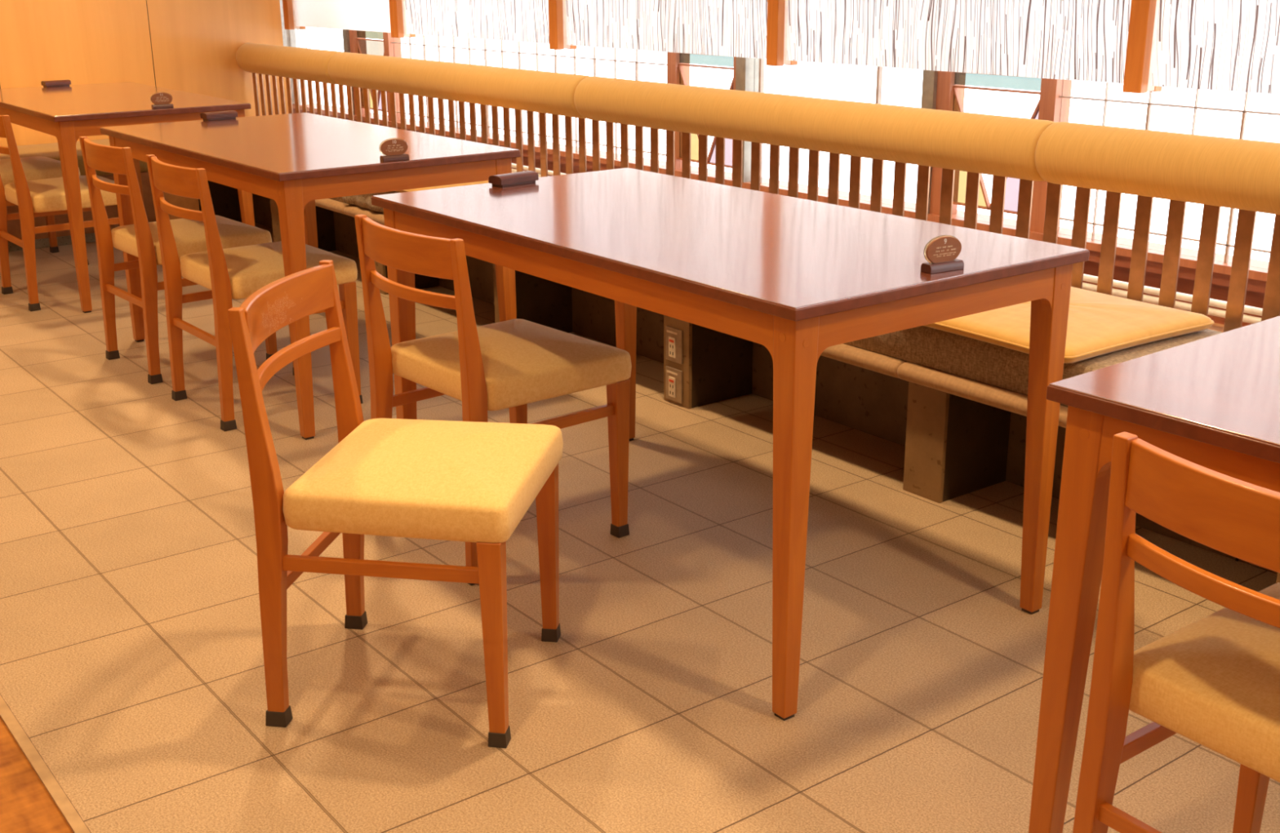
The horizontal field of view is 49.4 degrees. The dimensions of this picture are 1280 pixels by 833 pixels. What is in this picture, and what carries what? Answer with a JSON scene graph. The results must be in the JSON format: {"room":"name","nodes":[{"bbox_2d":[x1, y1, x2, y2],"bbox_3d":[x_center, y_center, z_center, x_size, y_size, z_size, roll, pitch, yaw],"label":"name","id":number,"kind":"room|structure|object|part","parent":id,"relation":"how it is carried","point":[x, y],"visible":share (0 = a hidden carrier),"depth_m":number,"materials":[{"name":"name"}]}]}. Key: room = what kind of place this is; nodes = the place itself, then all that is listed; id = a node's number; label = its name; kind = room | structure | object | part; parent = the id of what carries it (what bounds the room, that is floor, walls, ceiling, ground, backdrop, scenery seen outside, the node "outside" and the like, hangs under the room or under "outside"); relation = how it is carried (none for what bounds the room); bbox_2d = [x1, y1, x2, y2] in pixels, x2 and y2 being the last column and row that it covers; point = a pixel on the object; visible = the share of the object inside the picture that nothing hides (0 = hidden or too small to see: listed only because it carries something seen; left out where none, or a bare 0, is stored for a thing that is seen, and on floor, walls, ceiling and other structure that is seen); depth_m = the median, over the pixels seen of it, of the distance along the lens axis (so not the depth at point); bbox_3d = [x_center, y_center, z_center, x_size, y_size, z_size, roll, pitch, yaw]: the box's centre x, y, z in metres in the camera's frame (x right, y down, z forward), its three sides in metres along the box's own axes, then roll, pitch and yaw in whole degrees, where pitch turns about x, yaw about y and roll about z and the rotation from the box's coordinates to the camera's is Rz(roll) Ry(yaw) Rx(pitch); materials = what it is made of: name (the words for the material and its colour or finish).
{"room":"restaurant dining area","nodes":[
{"label":"restaurant dining area","id":0,"kind":"room"},
{"bbox_2d":[0,0,288,146],"bbox_3d":[-4.297,-1.938,5.626,5.920,2.700,0.100,-13,22,-35],"label":"wall","id":1,"kind":"structure","parent":0,"point":[187,46],"depth_m":6.99,"materials":[{"name":"paint"}]},
{"bbox_3d":[-3.368,-2.170,6.242,0.741,2.650,0.020,-13,22,-35],"label":"veneer panel","id":2,"kind":"part","parent":1,"relation":"part of","materials":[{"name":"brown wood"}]},
{"bbox_3d":[-2.775,-2.312,6.669,0.740,2.650,0.020,-13,22,-35],"label":"veneer panel","id":3,"kind":"part","parent":1,"relation":"part of","materials":[{"name":"brown wood"}]},
{"bbox_3d":[-2.198,-2.450,7.086,0.702,2.650,0.020,-13,22,-35],"label":"veneer panel","id":4,"kind":"part","parent":1,"relation":"part of","materials":[{"name":"brown wood"}]},
{"bbox_2d":[282,0,305,30],"bbox_3d":[-1.829,-2.900,7.085,0.092,1.797,0.060,-13,22,-35],"label":"trim","id":5,"kind":"structure","parent":1,"relation":"attached to","point":[289,15],"depth_m":7.31,"materials":[{"name":"orange wood"}]},
{"bbox_2d":[304,26,307,48],"bbox_3d":[-2.642,-2.760,8.135,1.350,2.700,0.100,-13,22,-35],"label":"wall","id":6,"kind":"structure","parent":0,"point":[305,27],"depth_m":8.65,"materials":[{"name":"beige paint"}]},
{"bbox_2d":[292,103,1268,326],"bbox_3d":[0.872,-0.485,4.677,0.175,0.456,10.500,-13,22,-35],"label":"wall window","id":7,"kind":"structure","parent":6,"relation":"in","point":[1254,299],"depth_m":4.09,"materials":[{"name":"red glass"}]},
{"bbox_2d":[511,163,1262,315],"bbox_3d":[0.749,-0.586,4.513,0.019,0.018,10.350,-13,22,-35],"label":"trim","id":8,"kind":"structure","parent":6,"relation":"attached to","point":[1149,290],"depth_m":3.71,"materials":[{"name":"white paint"}]},
{"bbox_2d":[0,222,1279,832],"bbox_3d":[-1.496,0.329,3.046,6.550,0.060,10.500,-13,22,-35],"label":"floor","id":9,"kind":"structure","parent":0,"point":[131,655],"depth_m":2.64,"materials":[{"name":"beige tile"}]},
{"bbox_2d":[0,156,88,265],"bbox_3d":[-2.669,-0.997,5.909,0.455,0.716,0.420,-15,23,-38],"label":"dining chair","id":10,"kind":"object","parent":9,"relation":"on","point":[34,167],"visible":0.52,"depth_m":5.82,"materials":[{"name":"orange wood"}]},
{"bbox_3d":[-2.639,-1.048,5.919,0.377,0.086,0.420,-15,23,-38],"label":"seat","id":11,"kind":"part","parent":10,"relation":"part of","materials":[{"name":"yellow fabric"}]},
{"bbox_3d":[-2.639,-0.915,6.220,0.039,0.356,0.037,-15,23,-38],"label":"leg","id":12,"kind":"part","parent":10,"relation":"part of","materials":[{"name":"orange wood"}]},
{"bbox_2d":[0,694,90,832],"bbox_3d":[-1.566,0.344,2.995,0.018,0.063,10.500,-13,22,-35],"label":"trim","id":13,"kind":"structure","parent":9,"relation":"on","point":[45,775],"depth_m":2.21,"materials":[{"name":"brown wood"}]},
{"bbox_2d":[0,115,119,311],"bbox_3d":[-2.231,-0.819,5.347,0.455,0.716,0.420,-14,22,-36],"label":"dining chair","id":14,"kind":"object","parent":9,"relation":"on","point":[44,197],"visible":0.62,"depth_m":5.17,"materials":[{"name":"orange wood"}]},
{"bbox_3d":[-2.393,-1.079,5.131,0.048,0.078,0.356,-14,22,-36],"label":"rail","id":15,"kind":"part","parent":14,"relation":"part of","materials":[{"name":"orange wood"}]},
{"bbox_3d":[-2.385,-0.997,5.163,0.047,0.026,0.356,-14,22,-36],"label":"rail","id":16,"kind":"part","parent":14,"relation":"part of","materials":[{"name":"orange wood"}]},
{"bbox_3d":[-2.482,-0.831,5.380,0.058,0.710,0.028,-14,22,-36],"label":"leg","id":17,"kind":"part","parent":14,"relation":"part of","materials":[{"name":"orange wood"}]},
{"bbox_3d":[-2.256,-0.744,5.106,0.058,0.710,0.028,-14,22,-36],"label":"leg","id":18,"kind":"part","parent":14,"relation":"part of","materials":[{"name":"orange wood"}]},
{"bbox_3d":[-2.200,-0.869,5.356,0.377,0.086,0.420,-14,22,-36],"label":"seat","id":19,"kind":"part","parent":14,"relation":"part of","materials":[{"name":"yellow fabric"}]},
{"bbox_2d":[0,138,199,251],"bbox_3d":[-3.337,-0.935,6.221,2.550,0.414,0.615,-13,22,-35],"label":"bench","id":20,"kind":"object","parent":9,"relation":"on","point":[49,150],"visible":0.27,"depth_m":6.46,"materials":[{"name":"wood"}]},
{"bbox_2d":[0,138,148,176],"bbox_3d":[-2.821,-1.200,6.538,1.255,0.112,0.600,-13,22,-35],"label":"seat cushion","id":21,"kind":"object","parent":20,"relation":"on","point":[49,150],"depth_m":6.46,"materials":[{"name":"beige fabric"}]},
{"bbox_2d":[0,81,255,313],"bbox_3d":[-2.198,-0.952,5.754,0.726,0.720,1.394,-14,22,-35],"label":"dining table","id":22,"kind":"object","parent":9,"relation":"on","point":[68,113],"visible":0.68,"depth_m":5.20,"materials":[{"name":"orange wood"}]},
{"bbox_2d":[40,80,71,87],"bbox_3d":[-2.579,-1.470,6.151,0.114,0.026,0.048,-16,24,-40],"label":"box","id":23,"kind":"object","parent":22,"relation":"on","point":[56,82],"visible":1,"depth_m":6.13,"materials":[{"name":"brown wood"}]},
{"bbox_3d":[-2.054,-0.727,5.079,0.052,0.693,0.052,-14,22,-35],"label":"leg","id":24,"kind":"part","parent":22,"relation":"part of","materials":[{"name":"orange wood"}]},
{"bbox_3d":[-2.341,-1.163,6.433,0.052,0.693,0.052,-14,22,-35],"label":"leg","id":25,"kind":"part","parent":22,"relation":"part of","materials":[{"name":"orange wood"}]},
{"bbox_2d":[150,92,173,109],"bbox_3d":[-1.766,-1.167,5.143,0.081,0.060,0.026,-11,21,-30],"label":"table sign","id":26,"kind":"object","parent":22,"relation":"on","point":[159,100],"visible":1,"depth_m":5.14,"materials":[{"name":"brown paint"}]},
{"bbox_3d":[-1.549,-0.849,5.446,0.052,0.693,0.052,-14,22,-35],"label":"leg","id":27,"kind":"part","parent":22,"relation":"part of","materials":[{"name":"orange wood"}]},
{"bbox_2d":[79,136,277,384],"bbox_3d":[-1.465,-0.526,4.428,0.455,0.716,0.420,-15,23,-37],"label":"dining chair","id":28,"kind":"object","parent":9,"relation":"on","point":[140,239],"visible":0.7,"depth_m":4.30,"materials":[{"name":"orange wood"}]},
{"bbox_3d":[-1.718,-0.537,4.456,0.058,0.710,0.028,-15,23,-37],"label":"leg","id":29,"kind":"part","parent":28,"relation":"part of","materials":[{"name":"orange wood"}]},
{"bbox_3d":[-1.624,-0.785,4.208,0.048,0.078,0.356,-15,23,-37],"label":"rail","id":30,"kind":"part","parent":28,"relation":"part of","materials":[{"name":"orange wood"}]},
{"bbox_3d":[-1.617,-0.703,4.241,0.047,0.026,0.356,-15,23,-37],"label":"rail","id":31,"kind":"part","parent":28,"relation":"part of","materials":[{"name":"orange wood"}]},
{"bbox_3d":[-1.485,-0.451,4.187,0.058,0.710,0.028,-15,23,-37],"label":"leg","id":32,"kind":"part","parent":28,"relation":"part of","materials":[{"name":"orange wood"}]},
{"bbox_3d":[-1.435,-0.577,4.438,0.377,0.086,0.420,-15,23,-37],"label":"seat","id":33,"kind":"part","parent":28,"relation":"part of","materials":[{"name":"yellow fabric"}]},
{"bbox_3d":[-1.193,-0.356,4.461,0.039,0.356,0.037,-15,23,-37],"label":"leg","id":34,"kind":"part","parent":28,"relation":"part of","materials":[{"name":"orange wood"}]},
{"bbox_2d":[146,154,363,431],"bbox_3d":[-1.104,-0.386,3.989,0.455,0.716,0.420,-14,22,-36],"label":"dining chair","id":35,"kind":"object","parent":9,"relation":"on","point":[238,272],"visible":0.8,"depth_m":3.88,"materials":[{"name":"orange wood"}]},
{"bbox_3d":[-1.355,-0.398,4.021,0.058,0.710,0.028,-14,22,-36],"label":"leg","id":36,"kind":"part","parent":35,"relation":"part of","materials":[{"name":"orange wood"}]},
{"bbox_3d":[-1.266,-0.646,3.772,0.048,0.078,0.356,-14,22,-36],"label":"rail","id":37,"kind":"part","parent":35,"relation":"part of","materials":[{"name":"orange wood"}]},
{"bbox_3d":[-1.258,-0.564,3.804,0.047,0.026,0.356,-14,22,-36],"label":"rail","id":38,"kind":"part","parent":35,"relation":"part of","materials":[{"name":"orange wood"}]},
{"bbox_3d":[-1.129,-0.311,3.747,0.058,0.710,0.028,-14,22,-36],"label":"leg","id":39,"kind":"part","parent":35,"relation":"part of","materials":[{"name":"orange wood"}]},
{"bbox_3d":[-1.073,-0.436,3.998,0.377,0.086,0.420,-14,22,-36],"label":"seat","id":40,"kind":"part","parent":35,"relation":"part of","materials":[{"name":"yellow fabric"}]},
{"bbox_3d":[-0.832,-0.214,4.016,0.039,0.356,0.037,-14,22,-36],"label":"leg","id":41,"kind":"part","parent":35,"relation":"part of","materials":[{"name":"orange wood"}]},
{"bbox_2d":[100,112,520,439],"bbox_3d":[-1.050,-0.506,4.352,0.726,0.720,1.394,-14,22,-36],"label":"dining table","id":42,"kind":"object","parent":9,"relation":"on","point":[295,161],"visible":0.78,"depth_m":3.91,"materials":[{"name":"orange wood"}]},
{"bbox_3d":[-1.701,-0.594,4.659,0.052,0.693,0.052,-14,22,-36],"label":"leg","id":43,"kind":"part","parent":42,"relation":"part of","materials":[{"name":"orange wood"}]},
{"bbox_2d":[200,110,237,120],"bbox_3d":[-1.439,-1.028,4.762,0.114,0.026,0.048,-16,23,-39],"label":"box","id":44,"kind":"object","parent":42,"relation":"on","point":[222,115],"visible":1,"depth_m":4.74,"materials":[{"name":"brown wood"}]},
{"bbox_3d":[-0.900,-0.282,3.679,0.052,0.693,0.052,-14,22,-36],"label":"leg","id":45,"kind":"part","parent":42,"relation":"part of","materials":[{"name":"orange wood"}]},
{"bbox_3d":[-1.200,-0.717,5.030,0.052,0.693,0.052,-14,22,-36],"label":"leg","id":46,"kind":"part","parent":42,"relation":"part of","materials":[{"name":"orange wood"}]},
{"bbox_2d":[378,137,409,162],"bbox_3d":[-0.655,-0.711,3.711,0.081,0.060,0.026,-11,21,-30],"label":"table sign","id":47,"kind":"object","parent":42,"relation":"on","point":[393,149],"visible":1,"depth_m":3.71,"materials":[{"name":"brown paint"}]},
{"bbox_2d":[386,144,403,151],"bbox_3d":[-0.653,-0.714,3.708,0.049,0.017,0.001,-11,21,-30],"label":"print","id":48,"kind":"object","parent":47,"relation":"on","point":[389,148],"depth_m":3.71},
{"bbox_3d":[-0.398,-0.405,4.050,0.052,0.693,0.052,-14,22,-36],"label":"leg","id":49,"kind":"part","parent":42,"relation":"part of","materials":[{"name":"orange wood"}]},
{"bbox_2d":[227,259,563,747],"bbox_3d":[-0.395,0.128,2.384,0.455,0.716,0.420,3,18,9],"label":"dining chair","id":50,"kind":"object","parent":9,"relation":"on","point":[446,480],"visible":1,"depth_m":2.25,"materials":[{"name":"orange wood"}]},
{"bbox_3d":[-0.598,0.173,2.239,0.058,0.710,0.028,3,18,9],"label":"leg","id":51,"kind":"part","parent":50,"relation":"part of","materials":[{"name":"orange wood"}]},
{"bbox_3d":[-0.598,-0.180,2.319,0.048,0.078,0.356,3,18,9],"label":"rail","id":52,"kind":"part","parent":50,"relation":"part of","materials":[{"name":"brown wood"}]},
{"bbox_3d":[-0.588,-0.096,2.345,0.047,0.026,0.356,3,18,9],"label":"rail","id":53,"kind":"part","parent":50,"relation":"part of","materials":[{"name":"orange wood"}]},
{"bbox_3d":[-0.538,0.062,2.582,0.058,0.710,0.028,3,18,9],"label":"leg","id":54,"kind":"part","parent":50,"relation":"part of","materials":[{"name":"orange wood"}]},
{"bbox_3d":[-0.356,0.087,2.364,0.377,0.086,0.420,3,18,9],"label":"seat","id":55,"kind":"part","parent":50,"relation":"part of","materials":[{"name":"yellow fabric"}]},
{"bbox_3d":[-0.232,0.360,2.229,0.039,0.356,0.037,3,18,9],"label":"leg","id":56,"kind":"part","parent":50,"relation":"part of","materials":[{"name":"orange wood"}]},
{"bbox_3d":[-0.170,0.245,2.583,0.039,0.356,0.037,3,18,9],"label":"leg","id":57,"kind":"part","parent":50,"relation":"part of","materials":[{"name":"orange wood"}]},
{"bbox_2d":[354,214,631,585],"bbox_3d":[-0.319,-0.080,3.026,0.455,0.716,0.420,-15,23,-38],"label":"dining chair","id":58,"kind":"object","parent":9,"relation":"on","point":[512,364],"visible":0.86,"depth_m":2.93,"materials":[{"name":"orange wood"}]},
{"bbox_3d":[-0.572,-0.089,3.050,0.058,0.710,0.028,-15,23,-38],"label":"leg","id":59,"kind":"part","parent":58,"relation":"part of","materials":[{"name":"orange wood"}]},
{"bbox_3d":[-0.476,-0.338,2.804,0.048,0.078,0.356,-15,23,-38],"label":"rail","id":60,"kind":"part","parent":58,"relation":"part of","materials":[{"name":"orange wood"}]},
{"bbox_3d":[-0.469,-0.256,2.837,0.047,0.026,0.356,-15,23,-38],"label":"rail","id":61,"kind":"part","parent":58,"relation":"part of","materials":[{"name":"orange wood"}]},
{"bbox_3d":[-0.335,-0.005,2.784,0.058,0.710,0.028,-15,23,-38],"label":"leg","id":62,"kind":"part","parent":58,"relation":"part of","materials":[{"name":"orange wood"}]},
{"bbox_3d":[-0.289,-0.131,3.037,0.377,0.086,0.420,-15,23,-38],"label":"seat","id":63,"kind":"part","parent":58,"relation":"part of","materials":[{"name":"yellow fabric"}]},
{"bbox_3d":[-0.291,0.002,3.337,0.039,0.356,0.037,-15,23,-38],"label":"leg","id":64,"kind":"part","parent":58,"relation":"part of","materials":[{"name":"orange wood"}]},
{"bbox_3d":[-0.046,0.089,3.063,0.039,0.356,0.037,-15,23,-38],"label":"leg","id":65,"kind":"part","parent":58,"relation":"part of","materials":[{"name":"orange wood"}]},
{"bbox_2d":[371,167,1089,720],"bbox_3d":[0.103,-0.058,2.943,0.726,0.720,1.394,-13,22,-35],"label":"dining table","id":66,"kind":"object","parent":9,"relation":"on","point":[797,278],"visible":0.81,"depth_m":2.54,"materials":[{"name":"orange wood"}]},
{"bbox_3d":[-0.544,-0.147,3.257,0.052,0.693,0.052,-13,22,-35],"label":"leg","id":67,"kind":"part","parent":66,"relation":"part of","materials":[{"name":"orange wood"}]},
{"bbox_2d":[488,170,538,187],"bbox_3d":[-0.299,-0.563,3.302,0.114,0.026,0.048,-17,24,-41],"label":"box","id":68,"kind":"object","parent":66,"relation":"on","point":[513,179],"visible":1,"depth_m":3.28,"materials":[{"name":"brown wood"}]},
{"bbox_3d":[-0.038,-0.269,3.622,0.052,0.693,0.052,-13,22,-35],"label":"leg","id":69,"kind":"part","parent":66,"relation":"part of","materials":[{"name":"orange wood"}]},
{"bbox_3d":[0.245,0.168,2.268,0.052,0.693,0.052,-13,22,-35],"label":"leg","id":70,"kind":"part","parent":66,"relation":"part of","materials":[{"name":"orange wood"}]},
{"bbox_2d":[920,235,964,274],"bbox_3d":[0.509,-0.274,2.338,0.081,0.060,0.026,-11,21,-29],"label":"table sign","id":71,"kind":"object","parent":66,"relation":"on","point":[941,252],"visible":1,"depth_m":2.33,"materials":[{"name":"brown paint"}]},
{"bbox_2d":[933,245,955,257],"bbox_3d":[0.511,-0.277,2.335,0.049,0.017,0.001,-10,20,-28],"label":"print","id":72,"kind":"object","parent":71,"relation":"on","point":[948,246],"depth_m":2.34},
{"bbox_3d":[0.751,0.046,2.633,0.052,0.693,0.052,-13,22,-35],"label":"leg","id":73,"kind":"part","parent":66,"relation":"part of","materials":[{"name":"orange wood"}]},
{"bbox_2d":[198,43,1279,582],"bbox_3d":[0.024,-0.606,4.442,0.617,0.842,7.530,-13,22,-35],"label":"slatted bench","id":74,"kind":"object","parent":9,"relation":"on","point":[960,436],"visible":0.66,"depth_m":3.86,"materials":[{"name":"brown wood"}]},
{"bbox_2d":[329,196,343,202],"bbox_3d":[-1.605,-1.194,6.462,0.502,0.100,2.042,-13,22,-35],"label":"seat pad","id":75,"kind":"object","parent":74,"relation":"on","point":[340,198],"visible":0.03,"depth_m":5.58,"materials":[{"name":"beige fabric"}]},
{"bbox_2d":[342,191,398,213],"bbox_3d":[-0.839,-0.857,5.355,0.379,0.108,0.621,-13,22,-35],"label":"seat pad","id":76,"kind":"object","parent":74,"relation":"on","point":[364,201],"visible":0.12,"depth_m":5.36,"materials":[{"name":"beige fabric"}]},
{"bbox_2d":[395,172,513,192],"bbox_3d":[-0.763,-0.920,5.349,0.529,0.054,0.529,-14,22,-36],"label":"floor cushion","id":77,"kind":"object","parent":76,"relation":"on","point":[486,181],"visible":0.05,"depth_m":5.09,"materials":[{"name":"fabric"}]},
{"bbox_2d":[665,365,682,403],"bbox_3d":[0.099,-0.092,4.026,0.006,0.098,0.074,-13,22,-35],"label":"outlet","id":78,"kind":"object","parent":74,"relation":"attached to","point":[673,374],"depth_m":4.02,"materials":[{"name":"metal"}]},
{"bbox_2d":[665,325,683,364],"bbox_3d":[0.098,-0.205,3.990,0.006,0.100,0.074,-13,22,-35],"label":"outlet","id":79,"kind":"object","parent":74,"relation":"attached to","point":[673,334],"depth_m":3.98,"materials":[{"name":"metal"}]},
{"bbox_3d":[0.013,-0.336,4.520,0.030,0.279,7.530,-13,22,-35],"label":"panel","id":80,"kind":"part","parent":74,"relation":"part of","materials":[{"name":"brown wood"}]},
{"bbox_2d":[843,325,1222,406],"bbox_3d":[0.785,-0.240,3.466,0.502,0.100,1.942,-13,22,-35],"label":"seat pad","id":81,"kind":"object","parent":74,"relation":"on","point":[1000,366],"visible":0.02,"depth_m":3.12,"materials":[{"name":"beige fabric"}]},
{"bbox_2d":[923,286,1213,363],"bbox_3d":[0.937,-0.236,3.202,0.529,0.054,0.534,-13,22,-33],"label":"floor cushion","id":82,"kind":"object","parent":81,"relation":"on","point":[1099,323],"visible":0.52,"depth_m":3.07,"materials":[{"name":"fabric"}]},
{"bbox_2d":[1028,315,1279,832],"bbox_3d":[1.218,0.397,1.514,0.726,0.720,1.394,-14,22,-36],"label":"dining table","id":83,"kind":"object","parent":9,"relation":"on","point":[1212,402],"visible":0.86,"depth_m":1.74,"materials":[{"name":"orange wood"}]},
{"bbox_3d":[0.566,0.311,1.818,0.052,0.693,0.052,-14,22,-36],"label":"leg","id":84,"kind":"part","parent":83,"relation":"part of","materials":[{"name":"orange wood"}]},
{"bbox_2d":[1072,431,1279,832],"bbox_3d":[0.803,0.370,1.612,0.455,0.716,0.420,-13,22,-33],"label":"dining chair","id":85,"kind":"object","parent":9,"relation":"on","point":[1213,681],"visible":1,"depth_m":1.58,"materials":[{"name":"orange wood"}]},
{"bbox_3d":[0.553,0.354,1.657,0.058,0.710,0.028,-13,22,-33],"label":"leg","id":86,"kind":"part","parent":85,"relation":"part of","materials":[{"name":"orange wood"}]},
{"bbox_3d":[0.635,0.108,1.403,0.048,0.078,0.356,-13,22,-33],"label":"rail","id":87,"kind":"part","parent":85,"relation":"part of","materials":[{"name":"orange wood"}]},
{"bbox_3d":[0.643,0.190,1.435,0.047,0.026,0.356,-13,22,-33],"label":"rail","id":88,"kind":"part","parent":85,"relation":"part of","materials":[{"name":"orange wood"}]},
{"bbox_3d":[0.835,0.320,1.620,0.377,0.086,0.420,-13,22,-33],"label":"seat","id":89,"kind":"part","parent":85,"relation":"part of","materials":[{"name":"yellow fabric"}]},
{"bbox_3d":[0.854,0.453,1.921,0.039,0.356,0.037,-13,22,-33],"label":"leg","id":90,"kind":"part","parent":85,"relation":"part of","materials":[{"name":"orange wood"}]},
{"bbox_2d":[511,168,1261,332],"bbox_3d":[0.663,-0.527,4.496,0.460,0.110,10.500,-13,22,-35],"label":"wall window","id":91,"kind":"structure","parent":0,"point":[1216,326],"depth_m":3.67,"materials":[{"name":"brown wood"}]},
{"bbox_3d":[-1.513,-2.307,2.193,6.550,0.080,10.500,-13,22,-35],"label":"ceiling","id":92,"kind":"structure","parent":0,"visible":0},
{"bbox_2d":[293,0,391,32],"bbox_3d":[-1.473,-2.748,6.628,0.008,1.750,1.130,-13,22,-35],"label":"window shade","id":93,"kind":"object","parent":92,"relation":"hanging from","point":[372,15],"visible":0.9,"depth_m":6.86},
{"bbox_2d":[388,0,415,38],"bbox_3d":[-1.100,-2.610,6.171,0.092,1.797,0.072,-13,22,-35],"label":"trim","id":94,"kind":"structure","parent":92,"relation":"hanging from","point":[397,7],"depth_m":6.39,"materials":[{"name":"orange wood"}]},
{"bbox_2d":[404,0,549,44],"bbox_3d":[-0.708,-2.442,5.669,0.008,1.750,1.239,-13,22,-35],"label":"window shade","id":95,"kind":"object","parent":92,"relation":"hanging from","point":[513,20],"visible":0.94,"depth_m":5.86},
{"bbox_2d":[548,0,577,49],"bbox_3d":[-0.306,-2.293,5.176,0.092,1.797,0.058,-13,22,-35],"label":"trim","id":96,"kind":"structure","parent":92,"relation":"hanging from","point":[557,8],"depth_m":5.39,"materials":[{"name":"orange wood"}]},
{"bbox_2d":[565,0,767,58],"bbox_3d":[0.068,-2.133,4.697,0.008,1.750,1.192,-13,22,-35],"label":"window shade","id":97,"kind":"object","parent":92,"relation":"hanging from","point":[723,28],"visible":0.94,"depth_m":4.88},
{"bbox_2d":[765,0,797,66],"bbox_3d":[0.453,-1.990,4.224,0.092,1.797,0.052,-13,22,-35],"label":"trim","id":98,"kind":"structure","parent":92,"relation":"hanging from","point":[777,10],"depth_m":4.44,"materials":[{"name":"orange wood"}]},
{"bbox_2d":[786,0,1131,84],"bbox_3d":[0.848,-1.822,3.719,0.008,1.750,1.265,-13,22,-35],"label":"window shade","id":99,"kind":"object","parent":92,"relation":"hanging from","point":[1074,40],"visible":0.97,"depth_m":3.88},
{"bbox_2d":[1122,0,1162,93],"bbox_3d":[1.255,-1.669,3.219,0.092,1.797,0.052,-13,22,-35],"label":"trim","id":100,"kind":"structure","parent":92,"relation":"hanging from","point":[1144,15],"depth_m":3.43,"materials":[{"name":"orange wood"}]},
{"bbox_2d":[1151,0,1279,94],"bbox_3d":[1.650,-1.502,2.714,0.008,1.750,1.265,-13,22,-35],"label":"window shade","id":101,"kind":"object","parent":92,"relation":"hanging from","point":[1216,45],"visible":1,"depth_m":3.30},
{"bbox_3d":[0.873,-2.674,3.980,0.140,0.350,10.500,-13,22,-35],"label":"wall window","id":102,"kind":"structure","parent":0,"visible":0},
{"bbox_2d":[279,0,309,105],"bbox_3d":[-1.949,-2.704,7.776,0.080,1.894,1.310,-13,22,-35],"label":"window","id":103,"kind":"structure","parent":102,"relation":"attached to","point":[292,37],"depth_m":8.00,"materials":[{"name":"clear glass"}]},
{"bbox_2d":[342,29,401,120],"bbox_3d":[-1.404,-2.486,7.089,0.085,1.894,0.488,-13,22,-35],"label":"window","id":104,"kind":"structure","parent":102,"relation":"attached to","point":[354,41],"depth_m":7.27,"materials":[{"name":"white glass"}]},
{"bbox_3d":[-1.443,-1.808,7.358,0.004,0.355,0.165,-13,22,-35],"label":"coloured pane","id":105,"kind":"part","parent":104,"relation":"part of","materials":[{"name":"yellow glass"}]},
{"bbox_3d":[-1.392,-1.979,7.231,0.004,0.037,0.336,-13,22,-35],"label":"coloured pane","id":106,"kind":"part","parent":104,"relation":"part of","materials":[{"name":"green glass"}]},
{"bbox_3d":[-1.391,-1.787,7.293,0.004,0.355,0.336,-13,22,-35],"label":"pane","id":107,"kind":"part","parent":104,"relation":"part of","materials":[{"name":"beige glass"}]},
{"bbox_3d":[-1.339,-1.766,7.228,0.004,0.355,0.165,-13,22,-35],"label":"coloured pane","id":108,"kind":"part","parent":104,"relation":"part of","materials":[{"name":"pink glass"}]},
{"bbox_2d":[391,35,666,159],"bbox_3d":[-0.571,-2.151,6.037,0.014,1.894,2.278,-13,22,-35],"label":"window","id":109,"kind":"structure","parent":102,"relation":"attached to","point":[410,44],"depth_m":6.16,"materials":[{"name":"clear glass"}]},
{"bbox_2d":[666,52,759,182],"bbox_3d":[0.264,-1.820,4.998,0.085,1.894,0.470,-13,22,-35],"label":"window","id":110,"kind":"structure","parent":102,"relation":"attached to","point":[746,70],"depth_m":5.17,"materials":[{"name":"white glass"}]},
{"bbox_3d":[0.203,-1.151,5.295,0.004,0.355,0.165,-13,22,-35],"label":"coloured pane","id":111,"kind":"part","parent":110,"relation":"part of","materials":[{"name":"yellow glass"}]},
{"bbox_3d":[0.254,-1.322,5.168,0.004,0.037,0.336,-13,22,-35],"label":"coloured pane","id":112,"kind":"part","parent":110,"relation":"part of","materials":[{"name":"teal glass"}]},
{"bbox_3d":[0.307,-1.109,5.165,0.004,0.355,0.165,-13,22,-35],"label":"coloured pane","id":113,"kind":"part","parent":110,"relation":"part of","materials":[{"name":"pink glass"}]},
{"bbox_2d":[758,58,883,183],"bbox_3d":[0.652,-1.661,4.500,0.020,1.894,0.831,-13,22,-35],"label":"window","id":114,"kind":"structure","parent":102,"relation":"attached to","point":[879,69],"depth_m":4.93,"materials":[{"name":"clear glass"}]},
{"bbox_2d":[915,70,1071,233],"bbox_3d":[1.057,-1.503,4.004,0.085,1.894,0.488,-13,22,-35],"label":"window","id":115,"kind":"structure","parent":102,"relation":"attached to","point":[941,90],"depth_m":4.19,"materials":[{"name":"white glass"}]},
{"bbox_3d":[1.019,-0.825,4.273,0.004,0.355,0.165,-13,22,-35],"label":"coloured pane","id":116,"kind":"part","parent":115,"relation":"part of","materials":[{"name":"yellow glass"}]},
{"bbox_3d":[1.069,-0.997,4.146,0.004,0.037,0.336,-13,22,-35],"label":"coloured pane","id":117,"kind":"part","parent":115,"relation":"part of","materials":[{"name":"teal glass"}]},
{"bbox_3d":[1.122,-0.784,4.143,0.004,0.355,0.165,-13,22,-35],"label":"coloured pane","id":118,"kind":"part","parent":115,"relation":"part of","materials":[{"name":"pink glass"}]},
{"bbox_2d":[1058,82,1279,262],"bbox_3d":[1.876,-1.174,2.971,0.014,1.894,2.230,-13,22,-35],"label":"window","id":119,"kind":"structure","parent":102,"relation":"attached to","point":[1149,104],"depth_m":3.68,"materials":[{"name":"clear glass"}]}
]}

